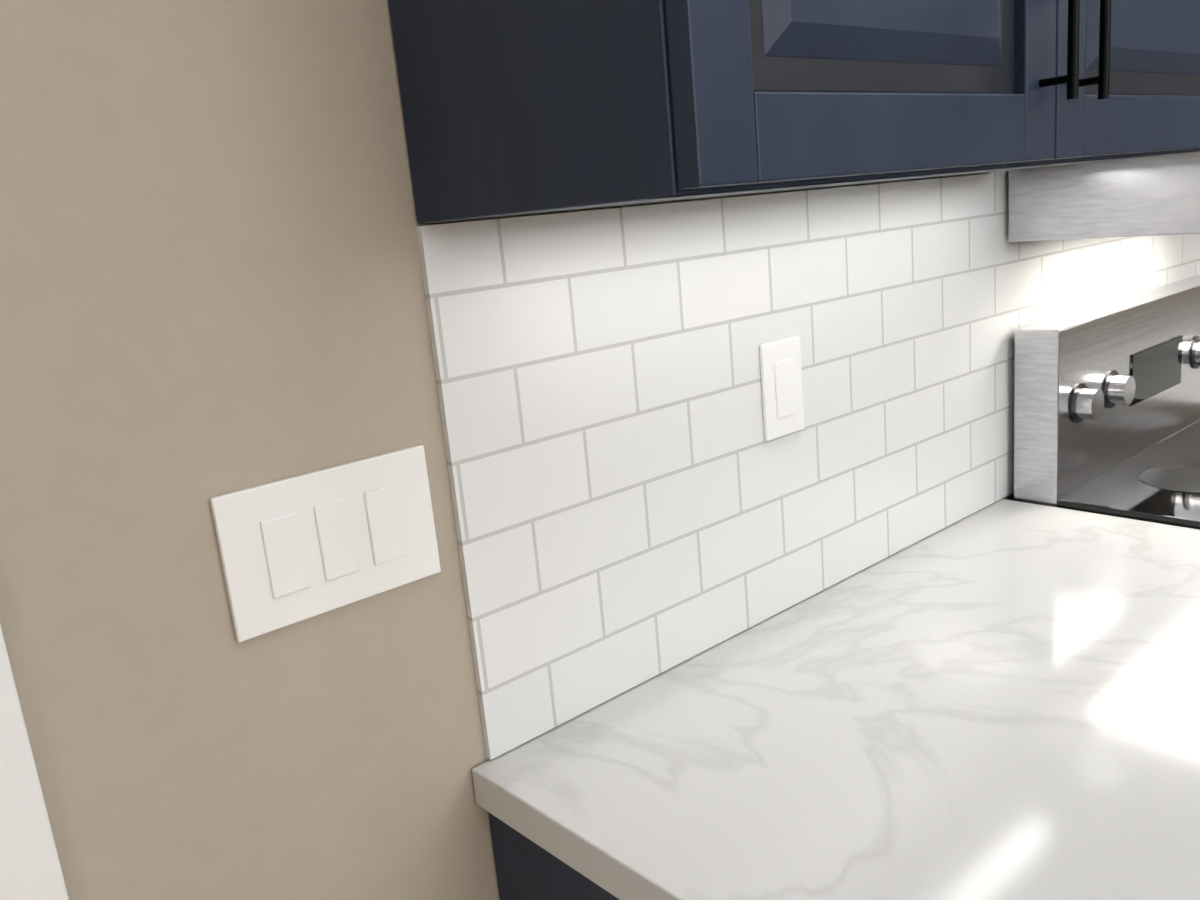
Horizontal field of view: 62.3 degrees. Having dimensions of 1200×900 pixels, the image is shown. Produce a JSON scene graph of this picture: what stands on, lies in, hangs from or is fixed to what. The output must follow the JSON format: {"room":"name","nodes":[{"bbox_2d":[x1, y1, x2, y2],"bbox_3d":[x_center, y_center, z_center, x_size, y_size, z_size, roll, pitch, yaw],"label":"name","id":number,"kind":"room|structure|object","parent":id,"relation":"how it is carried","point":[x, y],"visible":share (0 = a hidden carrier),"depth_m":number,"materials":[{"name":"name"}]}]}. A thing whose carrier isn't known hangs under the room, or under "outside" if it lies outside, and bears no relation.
{"room":"kitchen","nodes":[
{"label":"kitchen","id":0,"kind":"room"},
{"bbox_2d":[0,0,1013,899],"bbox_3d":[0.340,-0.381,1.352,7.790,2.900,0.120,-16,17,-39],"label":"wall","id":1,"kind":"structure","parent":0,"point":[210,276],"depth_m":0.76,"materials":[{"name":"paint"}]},
{"bbox_2d":[0,625,68,899],"bbox_3d":[-0.847,0.296,0.381,1.150,2.254,0.151,-16,17,-39],"label":"door frame","id":2,"kind":"structure","parent":1,"relation":"attached to","point":[30,867],"depth_m":0.69,"materials":[{"name":"white"}]},
{"bbox_2d":[210,445,440,641],"bbox_3d":[-0.222,0.074,0.835,0.190,0.120,0.010,-16,17,-39],"label":"switch plate","id":3,"kind":"object","parent":1,"relation":"attached to","point":[296,549],"visible":1,"depth_m":0.82,"materials":[{"name":"white plastic"}]},
{"bbox_2d":[388,0,1199,223],"bbox_3d":[0.260,-0.827,0.884,0.991,1.135,0.363,-16,17,-39],"label":"upper cabinet","id":4,"kind":"object","parent":1,"relation":"attached to","point":[514,107],"visible":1,"depth_m":0.73,"materials":[{"name":"blue wood"}]},
{"bbox_2d":[416,170,1199,759],"bbox_3d":[1.522,-0.615,2.278,4.480,0.873,0.008,-16,17,-39],"label":"tile backsplash","id":5,"kind":"structure","parent":1,"relation":"attached to","point":[636,498],"depth_m":1.12,"materials":[{"name":"white tile"}]},
{"bbox_2d":[759,336,803,440],"bbox_3d":[0.221,-0.075,1.196,0.072,0.116,0.008,-16,17,-39],"label":"light switch","id":6,"kind":"object","parent":5,"relation":"attached to","point":[781,384],"visible":1,"depth_m":1.19,"materials":[{"name":"white plastic"}]},
{"bbox_3d":[3.676,1.163,-0.053,10.320,0.060,7.760,-16,17,-39],"label":"floor","id":7,"kind":"structure","parent":0,"visible":0},
{"bbox_2d":[472,499,1199,899],"bbox_3d":[0.515,0.672,1.158,1.042,0.914,0.635,-16,17,-39],"label":"base cabinet","id":8,"kind":"object","parent":7,"relation":"on","point":[998,699],"visible":1,"depth_m":0.94,"materials":[{"name":"stone"}]},
{"bbox_2d":[1014,275,1199,529],"bbox_3d":[1.216,0.344,1.661,0.769,1.189,0.701,-16,17,-39],"label":"range","id":9,"kind":"object","parent":7,"relation":"on","point":[1106,408],"visible":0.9,"depth_m":1.61,"materials":[{"name":"silver metal"}]},
{"bbox_3d":[0.951,-1.262,1.364,0.877,0.903,0.463,-16,17,-39],"label":"upper cabinet","id":10,"kind":"object","parent":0,"visible":0},
{"bbox_2d":[1008,152,1199,241],"bbox_3d":[1.031,-0.600,1.530,0.760,0.464,0.447,-16,17,-39],"label":"range hood","id":11,"kind":"object","parent":10,"relation":"attached to","point":[1150,195],"visible":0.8,"depth_m":1.39,"materials":[{"name":"silver metal"}]}
]}

